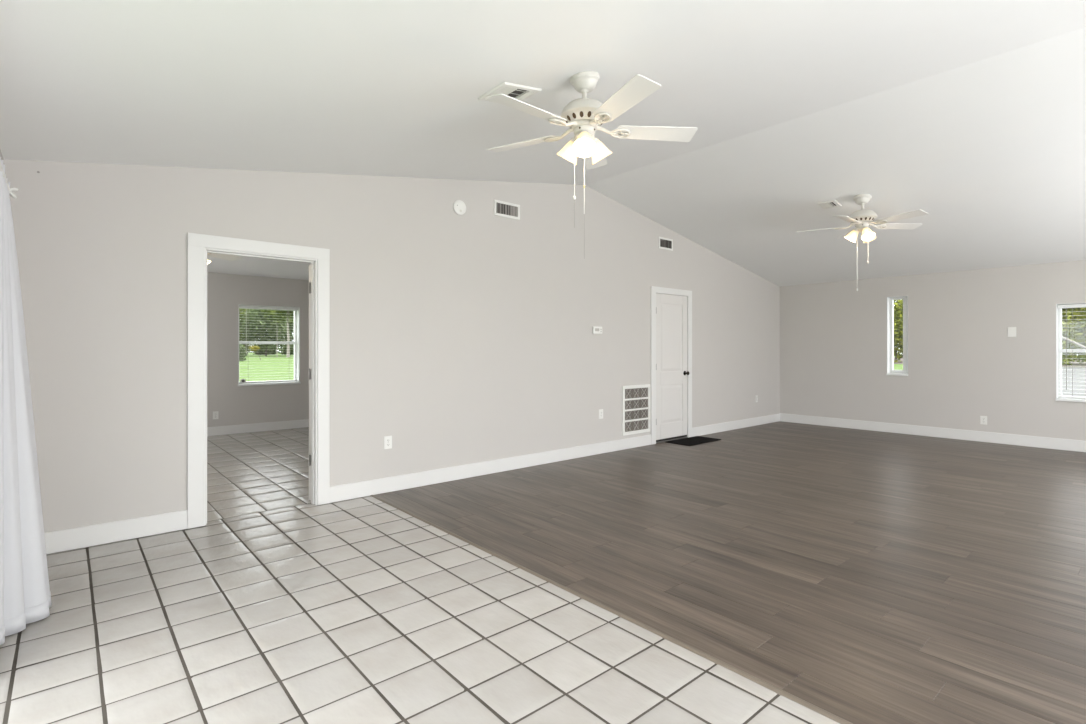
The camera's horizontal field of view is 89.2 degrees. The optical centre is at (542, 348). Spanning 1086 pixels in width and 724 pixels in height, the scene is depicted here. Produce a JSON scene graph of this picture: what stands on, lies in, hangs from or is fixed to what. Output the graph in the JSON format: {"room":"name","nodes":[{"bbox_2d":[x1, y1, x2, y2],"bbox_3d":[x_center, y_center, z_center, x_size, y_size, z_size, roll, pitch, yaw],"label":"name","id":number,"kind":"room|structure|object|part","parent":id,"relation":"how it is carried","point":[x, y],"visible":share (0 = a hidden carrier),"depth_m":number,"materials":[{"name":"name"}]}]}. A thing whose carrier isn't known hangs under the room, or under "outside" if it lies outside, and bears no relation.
{"room":"empty living room","nodes":[
{"label":"empty living room","id":0,"kind":"room"},
{"bbox_2d":[207,272,308,435],"bbox_3d":[-5.261,0.111,8.176,5.600,2.600,0.200,0,0,-41],"label":"wall","id":1,"kind":"structure","parent":0,"point":[235,404],"depth_m":8.55,"materials":[{"name":"beige paint"}]},
{"bbox_2d":[213,411,217,418],"bbox_3d":[-4.942,1.006,8.312,0.076,0.118,0.008,0,0,-41],"label":"wall outlet","id":2,"kind":"object","parent":1,"relation":"attached to","point":[215,414],"visible":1,"depth_m":8.31,"materials":[{"name":"white plastic"}]},
{"bbox_2d":[207,419,308,435],"bbox_3d":[-5.191,1.243,8.095,5.200,0.134,0.014,0,0,-41],"label":"baseboard","id":3,"kind":"structure","parent":1,"relation":"attached to","point":[269,426],"depth_m":8.67,"materials":[{"name":"white paint"}]},
{"bbox_2d":[238,305,300,385],"bbox_3d":[-4.426,-0.052,8.881,0.929,1.265,0.225,0,0,-41],"label":"window","id":4,"kind":"structure","parent":1,"relation":"in","point":[296,313],"depth_m":9.07,"materials":[{"name":"white plastic"}]},
{"bbox_3d":[-4.470,-0.099,8.931,0.829,0.044,0.071,0,0,-41],"label":"meeting rail","id":5,"kind":"part","parent":4,"relation":"part of","materials":[{"name":"white plastic"}]},
{"bbox_3d":[-4.471,0.537,8.933,0.829,0.032,0.066,0,0,-41],"label":"rail","id":6,"kind":"part","parent":4,"relation":"part of","materials":[{"name":"white plastic"}]},
{"bbox_2d":[239,306,297,383],"bbox_3d":[-4.385,-0.064,8.834,0.877,1.213,0.099,0,0,-41],"label":"window blind","id":7,"kind":"object","parent":4,"relation":"attached to","point":[242,381],"visible":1,"depth_m":8.82,"materials":[{"name":"white plastic"}]},
{"bbox_3d":[-4.400,0.529,8.851,0.869,0.020,0.048,0,0,-41],"label":"rail","id":8,"kind":"part","parent":7,"relation":"part of","materials":[{"name":"white plastic"}]},
{"bbox_3d":[-4.426,0.567,8.881,0.929,0.028,0.225,0,0,-41],"label":"sill","id":9,"kind":"part","parent":4,"relation":"part of","materials":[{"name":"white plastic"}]},
{"bbox_3d":[-4.146,-0.063,9.215,0.032,1.231,0.066,0,0,-41],"label":"frame","id":10,"kind":"part","parent":4,"relation":"part of","materials":[{"name":"white plastic"}]},
{"bbox_2d":[207,255,310,279],"bbox_3d":[-3.731,-1.217,6.408,5.600,0.144,4.875,0,0,-41],"label":"ceiling","id":11,"kind":"structure","parent":0,"point":[251,266],"depth_m":7.76,"materials":[{"name":"white paint"}]},
{"bbox_2d":[207,253,242,263],"bbox_3d":[-3.200,-0.932,4.885,1.289,0.424,1.234,0,0,44],"label":"ceiling fan","id":12,"kind":"object","parent":11,"relation":"hanging from","point":[221,256],"visible":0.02,"depth_m":5.39,"materials":[{"name":"white plastic"}]},
{"bbox_2d":[4,159,779,547],"bbox_3d":[0.445,-0.305,6.721,10.452,3.432,0.115,0,0,-41],"label":"wall","id":13,"kind":"structure","parent":0,"point":[467,338],"depth_m":5.00,"materials":[{"name":"beige paint"}]},
{"bbox_2d":[44,510,187,553],"bbox_3d":[-2.952,1.241,3.698,0.959,0.137,0.014,0,0,-41],"label":"baseboard","id":14,"kind":"structure","parent":13,"relation":"attached to","point":[92,535],"depth_m":3.73,"materials":[{"name":"white paint"}]},
{"bbox_2d":[187,233,329,528],"bbox_3d":[-2.244,0.233,4.393,1.022,2.156,0.147,0,0,-41],"label":"door frame","id":15,"kind":"structure","parent":13,"relation":"attached to","point":[198,245],"depth_m":4.23,"materials":[{"name":"white paint"}]},
{"bbox_3d":[-2.548,0.280,4.044,0.106,2.060,0.018,0,0,-41],"label":"casing","id":16,"kind":"part","parent":15,"relation":"part of","materials":[{"name":"white paint"}]},
{"bbox_3d":[-2.202,-0.798,4.344,1.022,0.095,0.018,0,0,-41],"label":"head casing","id":17,"kind":"part","parent":15,"relation":"part of","materials":[{"name":"white paint"}]},
{"bbox_3d":[-1.852,0.280,4.647,0.097,2.060,0.018,0,0,-41],"label":"casing","id":18,"kind":"part","parent":15,"relation":"part of","materials":[{"name":"white paint"}]},
{"bbox_2d":[309,265,310,499],"bbox_3d":[-1.777,0.289,5.047,0.099,2.020,0.780,0,0,40],"label":"door","id":19,"kind":"structure","parent":13,"relation":"in","point":[309,265],"depth_m":4.72,"materials":[{"name":"white paint"}]},
{"bbox_2d":[384,436,391,448],"bbox_3d":[-1.415,0.856,5.030,0.076,0.118,0.008,0,0,-41],"label":"wall outlet","id":20,"kind":"object","parent":13,"relation":"attached to","point":[387,439],"visible":1,"depth_m":5.03,"materials":[{"name":"white plastic"}]},
{"bbox_2d":[453,200,465,214],"bbox_3d":[-0.833,-1.418,5.524,0.150,0.150,0.022,0,0,-41],"label":"smoke detector","id":21,"kind":"object","parent":13,"relation":"attached to","point":[459,206],"visible":1,"depth_m":5.51,"materials":[{"name":"white plastic"}]},
{"bbox_2d":[330,435,650,502],"bbox_3d":[-0.171,1.241,6.103,4.352,0.137,0.014,0,0,-41],"label":"baseboard","id":22,"kind":"structure","parent":13,"relation":"attached to","point":[342,492],"depth_m":5.62,"materials":[{"name":"white paint"}]},
{"bbox_2d":[494,199,519,219],"bbox_3d":[-0.383,-1.493,5.920,0.343,0.164,0.020,0,0,-41],"label":"air vent","id":23,"kind":"object","parent":13,"relation":"in","point":[501,208],"visible":1,"depth_m":5.91,"materials":[{"name":"white plastic"}]},
{"bbox_2d":[592,326,601,333],"bbox_3d":[0.674,-0.227,6.824,0.168,0.094,0.028,0,0,-41],"label":"thermostat","id":24,"kind":"object","parent":13,"relation":"attached to","point":[595,330],"visible":1,"depth_m":6.80,"materials":[{"name":"white plastic"}]},
{"bbox_2d":[599,409,602,418],"bbox_3d":[0.726,0.816,6.882,0.076,0.118,0.008,0,0,-41],"label":"wall outlet","id":25,"kind":"object","parent":13,"relation":"attached to","point":[600,410],"visible":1,"depth_m":6.88,"materials":[{"name":"white plastic"}]},
{"bbox_2d":[622,384,649,435],"bbox_3d":[1.245,0.806,7.326,0.567,0.645,0.016,0,0,-41],"label":"air vent","id":26,"kind":"object","parent":13,"relation":"in","point":[635,398],"visible":1,"depth_m":7.32,"materials":[{"name":"white plastic"}]},
{"bbox_2d":[659,237,672,250],"bbox_3d":[1.730,-1.477,7.748,0.323,0.163,0.025,0,0,-41],"label":"air vent","id":27,"kind":"object","parent":13,"relation":"in","point":[664,243],"visible":1,"depth_m":7.75,"materials":[{"name":"white plastic"}]},
{"bbox_2d":[651,286,691,444],"bbox_3d":[1.838,0.227,7.838,0.956,2.166,0.018,0,0,-41],"label":"door frame","id":28,"kind":"structure","parent":13,"relation":"attached to","point":[654,290],"depth_m":7.72,"materials":[{"name":"white paint"}]},
{"bbox_3d":[1.514,0.269,7.557,0.098,2.082,0.018,0,0,-41],"label":"casing","id":29,"kind":"part","parent":28,"relation":"part of","materials":[{"name":"white paint"}]},
{"bbox_3d":[1.838,-0.814,7.838,0.956,0.084,0.018,0,0,-41],"label":"head casing","id":30,"kind":"part","parent":28,"relation":"part of","materials":[{"name":"white paint"}]},
{"bbox_3d":[2.163,0.269,8.119,0.096,2.082,0.018,0,0,-41],"label":"casing","id":31,"kind":"part","parent":28,"relation":"part of","materials":[{"name":"white paint"}]},
{"bbox_2d":[656,293,688,443],"bbox_3d":[1.835,0.271,7.838,0.764,2.075,0.134,0,0,-41],"label":"door","id":32,"kind":"structure","parent":13,"relation":"in","point":[671,310],"depth_m":7.83,"materials":[{"name":"white paint"}]},
{"bbox_3d":[1.831,-0.154,7.847,0.496,0.936,0.007,0,0,-41],"label":"panel","id":33,"kind":"part","parent":32,"relation":"part of","materials":[{"name":"white paint"}]},
{"bbox_3d":[1.831,0.781,7.847,0.496,0.516,0.007,0,0,-41],"label":"panel","id":34,"kind":"part","parent":32,"relation":"part of","materials":[{"name":"white paint"}]},
{"bbox_2d":[692,414,779,436],"bbox_3d":[3.238,1.241,9.052,2.750,0.137,0.014,0,0,-41],"label":"baseboard","id":35,"kind":"structure","parent":13,"relation":"attached to","point":[714,428],"depth_m":8.91,"materials":[{"name":"white paint"}]},
{"bbox_2d":[0,0,1085,286],"bbox_3d":[2.903,-1.605,3.955,11.152,1.171,7.515,0,0,-41],"label":"ceiling","id":36,"kind":"structure","parent":0,"point":[970,115],"depth_m":3.54,"materials":[{"name":"white paint"}]},
{"bbox_2d":[478,82,541,102],"bbox_3d":[-0.202,-1.538,3.329,0.281,0.056,0.275,0,0,-41],"label":"ceiling vent","id":37,"kind":"object","parent":36,"relation":"in","point":[517,91],"visible":0.64,"depth_m":3.28,"materials":[{"name":"white plastic"}]},
{"bbox_2d":[486,71,696,227],"bbox_3d":[0.208,-1.062,3.184,1.252,1.073,1.312,0,0,-41],"label":"ceiling fan","id":38,"kind":"object","parent":36,"relation":"hanging from","point":[585,115],"visible":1,"depth_m":3.15,"materials":[{"name":"white wood"}]},
{"bbox_3d":[-0.123,-1.274,3.426,0.475,0.035,0.142,0,0,30],"label":"blade","id":39,"kind":"part","parent":38,"relation":"part of","materials":[{"name":"white wood"}]},
{"bbox_3d":[-0.070,-1.274,2.929,0.476,0.035,0.142,0,0,-41],"label":"blade","id":40,"kind":"part","parent":38,"relation":"part of","materials":[{"name":"white wood"}]},
{"bbox_3d":[0.148,-1.163,3.273,0.134,0.145,0.141,0,0,-41],"label":"lamp shade","id":41,"kind":"part","parent":38,"relation":"part of","materials":[{"name":"beige glass"}]},
{"bbox_3d":[0.184,-1.103,3.214,0.003,0.275,0.003,0,0,-41],"label":"pull chain","id":42,"kind":"part","parent":38,"relation":"part of","materials":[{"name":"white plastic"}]},
{"bbox_3d":[0.233,-1.163,3.096,0.132,0.145,0.132,0,0,-41],"label":"lamp shade","id":43,"kind":"part","parent":38,"relation":"part of","materials":[{"name":"beige glass"}]},
{"bbox_3d":[0.235,-1.175,3.117,0.063,0.082,0.063,0,0,-41],"label":"bulb","id":44,"kind":"part","parent":38,"relation":"part of","materials":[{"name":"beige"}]},
{"bbox_3d":[0.331,-1.274,3.627,0.142,0.035,0.475,0,0,12],"label":"blade","id":45,"kind":"part","parent":38,"relation":"part of","materials":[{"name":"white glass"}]},
{"bbox_3d":[0.343,-1.163,3.259,0.141,0.145,0.134,0,0,-41],"label":"lamp shade","id":46,"kind":"part","parent":38,"relation":"part of","materials":[{"name":"beige glass"}]},
{"bbox_3d":[0.413,-1.274,2.828,0.142,0.035,0.475,0,0,-24],"label":"blade","id":47,"kind":"part","parent":38,"relation":"part of","materials":[{"name":"white wood"}]},
{"bbox_3d":[0.662,-1.274,3.257,0.475,0.035,0.142,0,0,-6],"label":"blade","id":48,"kind":"part","parent":38,"relation":"part of","materials":[{"name":"white wood"}]},
{"bbox_2d":[817,200,841,208],"bbox_3d":[3.299,-1.657,6.343,0.197,0.050,0.200,0,0,-41],"label":"ceiling vent","id":49,"kind":"object","parent":36,"relation":"in","point":[831,203],"visible":1,"depth_m":6.33,"materials":[{"name":"white plastic"}]},
{"bbox_2d":[797,194,928,290],"bbox_3d":[3.482,-1.158,6.029,1.252,1.050,1.312,0,0,-41],"label":"ceiling fan","id":50,"kind":"object","parent":36,"relation":"hanging from","point":[863,218],"visible":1,"depth_m":5.99,"materials":[{"name":"white metal"}]},
{"bbox_3d":[3.151,-1.358,6.272,0.475,0.035,0.142,0,0,30],"label":"blade","id":51,"kind":"part","parent":50,"relation":"part of","materials":[{"name":"white wood"}]},
{"bbox_3d":[3.605,-1.358,6.473,0.142,0.035,0.475,0,0,12],"label":"blade","id":52,"kind":"part","parent":50,"relation":"part of","materials":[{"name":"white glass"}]},
{"bbox_3d":[3.204,-1.358,5.775,0.476,0.035,0.142,0,0,-41],"label":"blade","id":53,"kind":"part","parent":50,"relation":"part of","materials":[{"name":"white wood"}]},
{"bbox_3d":[3.423,-1.246,6.119,0.134,0.145,0.141,0,0,-41],"label":"lamp shade","id":54,"kind":"part","parent":50,"relation":"part of","materials":[{"name":"beige glass"}]},
{"bbox_3d":[3.508,-1.246,5.942,0.132,0.145,0.132,0,0,-41],"label":"lamp shade","id":55,"kind":"part","parent":50,"relation":"part of","materials":[{"name":"beige glass"}]},
{"bbox_3d":[3.937,-1.358,6.103,0.475,0.035,0.142,0,0,-6],"label":"blade","id":56,"kind":"part","parent":50,"relation":"part of","materials":[{"name":"white wood"}]},
{"bbox_3d":[3.687,-1.358,5.673,0.142,0.035,0.475,0,0,-24],"label":"blade","id":57,"kind":"part","parent":50,"relation":"part of","materials":[{"name":"white wood"}]},
{"bbox_2d":[0,421,1085,723],"bbox_3d":[0.851,1.361,5.535,11.390,0.100,12.190,0,0,-41],"label":"floor","id":58,"kind":"structure","parent":0,"point":[862,576],"depth_m":2.92,"materials":[{"name":"grey wood"}]},
{"bbox_2d":[371,495,852,723],"bbox_3d":[0.752,1.310,2.283,0.029,0.009,7.000,0,0,-41],"label":"trim","id":59,"kind":"structure","parent":58,"relation":"on","point":[696,651],"depth_m":2.51,"materials":[{"name":"white wood"}]},
{"bbox_2d":[666,436,720,445],"bbox_3d":[2.139,1.306,7.816,0.790,0.008,0.405,0,0,-41],"label":"door mat","id":60,"kind":"object","parent":58,"relation":"on","point":[690,441],"visible":1,"depth_m":7.81,"materials":[{"name":"black rubber"}]},
{"bbox_2d":[780,260,1085,440],"bbox_3d":[6.677,0.111,7.351,0.200,2.600,7.315,0,0,-41],"label":"wall","id":61,"kind":"structure","parent":0,"point":[964,366],"depth_m":8.13,"materials":[{"name":"beige paint"}]},
{"bbox_2d":[886,296,907,375],"bbox_3d":[5.571,-0.199,8.611,0.225,1.231,0.290,0,0,-41],"label":"window","id":62,"kind":"structure","parent":61,"relation":"in","point":[890,300],"depth_m":8.66,"materials":[{"name":"white plastic"}]},
{"bbox_3d":[5.544,-0.210,8.748,0.066,1.197,0.032,0,0,-41],"label":"frame","id":63,"kind":"part","parent":62,"relation":"part of","materials":[{"name":"white plastic"}]},
{"bbox_3d":[5.571,0.403,8.611,0.225,0.028,0.290,0,0,-41],"label":"sill","id":64,"kind":"part","parent":62,"relation":"part of","materials":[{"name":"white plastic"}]},
{"bbox_3d":[5.623,-0.792,8.657,0.066,0.032,0.210,0,0,-41],"label":"head rail","id":65,"kind":"part","parent":62,"relation":"part of","materials":[{"name":"white plastic"}]},
{"bbox_2d":[779,413,1085,451],"bbox_3d":[6.568,1.237,7.314,0.014,0.145,7.000,0,0,-41],"label":"baseboard","id":66,"kind":"structure","parent":61,"relation":"attached to","point":[991,437],"depth_m":8.07,"materials":[{"name":"white paint"}]},
{"bbox_2d":[980,416,986,424],"bbox_3d":[6.198,1.006,7.745,0.008,0.118,0.076,0,0,-41],"label":"wall outlet","id":67,"kind":"object","parent":61,"relation":"attached to","point":[983,419],"visible":1,"depth_m":7.74,"materials":[{"name":"white plastic"}]},
{"bbox_2d":[1008,327,1015,336],"bbox_3d":[6.398,-0.229,7.514,0.008,0.132,0.092,0,0,-41],"label":"blank plate","id":68,"kind":"object","parent":61,"relation":"attached to","point":[1011,330],"visible":1,"depth_m":7.51,"materials":[{"name":"white plastic"}]},
{"bbox_2d":[1056,303,1085,401],"bbox_3d":[7.058,0.047,6.891,0.225,1.261,0.924,0,0,-41],"label":"window","id":69,"kind":"structure","parent":61,"relation":"in","point":[1058,310],"depth_m":7.23,"materials":[{"name":"white plastic"}]},
{"bbox_3d":[6.824,0.036,7.268,0.066,1.227,0.032,0,0,-41],"label":"frame","id":70,"kind":"part","parent":69,"relation":"part of","materials":[{"name":"white plastic"}]},
{"bbox_3d":[7.058,0.664,6.891,0.225,0.028,0.924,0,0,-41],"label":"sill","id":71,"kind":"part","parent":69,"relation":"part of","materials":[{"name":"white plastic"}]},
{"bbox_2d":[1058,304,1085,398],"bbox_3d":[7.026,0.033,6.864,0.060,1.205,0.892,0,0,-41],"label":"window blind","id":72,"kind":"object","parent":69,"relation":"attached to","point":[1072,305],"visible":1,"depth_m":7.10,"materials":[{"name":"white plastic"}]},
{"bbox_3d":[7.028,0.626,6.865,0.048,0.020,0.884,0,0,-41],"label":"rail","id":73,"kind":"part","parent":72,"relation":"part of","materials":[{"name":"white plastic"}]},
{"bbox_3d":[7.109,0.026,6.935,0.071,0.044,0.844,0,0,-41],"label":"meeting rail","id":74,"kind":"part","parent":69,"relation":"part of","materials":[{"name":"white plastic"}]},
{"bbox_2d":[1062,336,1085,348],"bbox_3d":[31.933,0.265,33.001,4.450,2.595,0.150,0,0,0],"label":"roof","id":75,"kind":"object","parent":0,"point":[1063,338],"visible":0.13,"depth_m":32.94,"materials":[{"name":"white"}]},
{"bbox_3d":[-1.078,0.111,0.644,0.200,2.600,7.315,0,0,-41],"label":"wall","id":76,"kind":"structure","parent":0,"visible":0},
{"bbox_2d":[0,162,17,198],"bbox_3d":[-1.587,-0.790,1.469,0.108,0.080,3.489,0,0,-41],"label":"curtain rod","id":77,"kind":"object","parent":76,"relation":"attached to","point":[11,190],"visible":0.44,"depth_m":2.74,"materials":[{"name":"white plastic"}]},
{"bbox_3d":[-1.545,-0.789,1.446,0.022,0.021,3.400,0,0,-41],"label":"rod","id":78,"kind":"part","parent":77,"relation":"part of","materials":[{"name":"white plastic"}]},
{"bbox_2d":[0,157,51,644],"bbox_3d":[-2.381,0.230,2.504,0.188,2.139,0.839,0,0,-38],"label":"curtain","id":79,"kind":"object","parent":77,"relation":"hanging from","point":[25,595],"visible":0.99,"depth_m":2.54,"materials":[{"name":"white fabric"}]},
{"label":"outside","id":80,"kind":"structure","parent":0,"visible":0},
{"bbox_2d":[239,352,1082,381],"bbox_3d":[-48.611,1.611,56.766,320.000,0.300,380.000,0,0,-41],"label":"ground","id":81,"kind":"structure","parent":80,"point":[251,360],"depth_m":42.86,"materials":[{"name":"green plant"}]},
{"bbox_2d":[239,344,247,360],"bbox_3d":[-35.221,0.519,64.001,1.746,2.370,1.706,0,0,18],"label":"shrub","id":82,"kind":"object","parent":81,"relation":"on","point":[242,352],"visible":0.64,"depth_m":63.91,"materials":[{"name":"green plant"}]},
{"bbox_2d":[239,308,258,353],"bbox_3d":[-64.852,-4.514,119.809,8.796,12.162,8.334,0,0,-41],"label":"tree","id":83,"kind":"object","parent":81,"relation":"on","point":[241,311],"visible":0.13,"depth_m":117.74,"materials":[{"name":"green plant"}]},
{"bbox_2d":[249,346,260,359],"bbox_3d":[-37.709,0.552,71.999,1.358,2.051,1.329,0,0,-41],"label":"sapling","id":84,"kind":"object","parent":81,"relation":"on","point":[252,348],"visible":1,"depth_m":71.79,"materials":[{"name":"yellow plant"}]},
{"bbox_3d":[-37.724,-0.046,71.986,1.318,0.856,1.329,0,0,-41],"label":"crown","id":85,"kind":"part","parent":84,"relation":"part of","materials":[{"name":"yellow plant"}]},
{"bbox_2d":[248,344,276,354],"bbox_3d":[-68.603,0.135,134.812,6.924,3.847,4.806,0,0,-41],"label":"shrub","id":86,"kind":"object","parent":81,"relation":"on","point":[270,351],"visible":0.54,"depth_m":134.34,"materials":[{"name":"green plant"}]},
{"bbox_2d":[240,309,286,355],"bbox_3d":[-53.500,-4.632,106.039,8.798,12.397,8.894,0,0,-41],"label":"tree","id":87,"kind":"object","parent":81,"relation":"on","point":[253,333],"visible":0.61,"depth_m":104.09,"materials":[{"name":"green plant"}]},
{"bbox_2d":[260,310,285,356],"bbox_3d":[-48.001,-3.884,98.843,5.135,10.892,5.038,0,0,-41],"label":"tree","id":88,"kind":"object","parent":81,"relation":"on","point":[263,311],"visible":0.14,"depth_m":98.42,"materials":[{"name":"green plant"}]},
{"bbox_3d":[-48.001,-6.795,98.843,5.135,5.071,5.038,0,0,-41],"label":"crown","id":89,"kind":"part","parent":88,"relation":"part of","materials":[{"name":"green plant"}]},
{"bbox_2d":[270,310,293,356],"bbox_3d":[-42.764,-4.157,91.696,5.809,11.449,5.897,0,0,-41],"label":"tree","id":90,"kind":"object","parent":81,"relation":"on","point":[273,312],"visible":0.26,"depth_m":91.77,"materials":[{"name":"green plant"}]},
{"bbox_3d":[-42.764,-7.026,91.696,5.809,5.711,5.897,0,0,-41],"label":"crown","id":91,"kind":"part","parent":90,"relation":"part of","materials":[{"name":"green plant"}]},
{"bbox_2d":[272,317,293,351],"bbox_3d":[-56.292,-4.562,120.742,8.712,12.257,8.993,0,0,-41],"label":"tree","id":92,"kind":"object","parent":81,"relation":"on","point":[291,328],"visible":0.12,"depth_m":118.90,"materials":[{"name":"green plant"}]},
{"bbox_2d":[276,346,293,354],"bbox_3d":[-61.220,0.173,133.812,6.667,3.865,4.540,0,0,-41],"label":"shrub","id":93,"kind":"object","parent":81,"relation":"on","point":[284,352],"visible":0.3,"depth_m":132.37,"materials":[{"name":"green plant"}]},
{"bbox_2d":[894,363,1084,366],"bbox_3d":[45.795,1.531,39.259,0.900,0.260,130.000,0,0,-41],"label":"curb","id":94,"kind":"object","parent":81,"relation":"on","point":[894,363],"depth_m":43.48,"materials":[{"name":"concrete"}]},
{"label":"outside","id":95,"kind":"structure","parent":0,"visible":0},
{"bbox_2d":[1062,367,1085,396],"bbox_3d":[40.926,1.462,6.291,49.600,0.022,66.500,0,0,-41],"label":"ground","id":96,"kind":"structure","parent":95,"point":[1078,374],"depth_m":24.38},
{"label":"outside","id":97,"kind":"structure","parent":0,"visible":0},
{"bbox_2d":[894,357,1085,366],"bbox_3d":[61.111,1.521,52.507,39.600,0.280,130.000,0,0,-41],"label":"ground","id":98,"kind":"structure","parent":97,"point":[1075,363],"depth_m":51.49,"materials":[{"name":"green plant"}]},
{"bbox_2d":[894,299,902,361],"bbox_3d":[36.487,-2.413,56.933,4.434,8.378,3.942,0,0,-41],"label":"tree","id":99,"kind":"object","parent":98,"relation":"on","point":[898,305],"visible":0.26,"depth_m":56.00,"materials":[{"name":"green plant"}]},
{"bbox_2d":[1062,307,1085,364],"bbox_3d":[44.833,-2.395,47.078,4.374,8.340,3.981,0,0,-41],"label":"tree","id":100,"kind":"object","parent":98,"relation":"on","point":[1076,332],"visible":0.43,"depth_m":46.04,"materials":[{"name":"green plant"}]}
]}

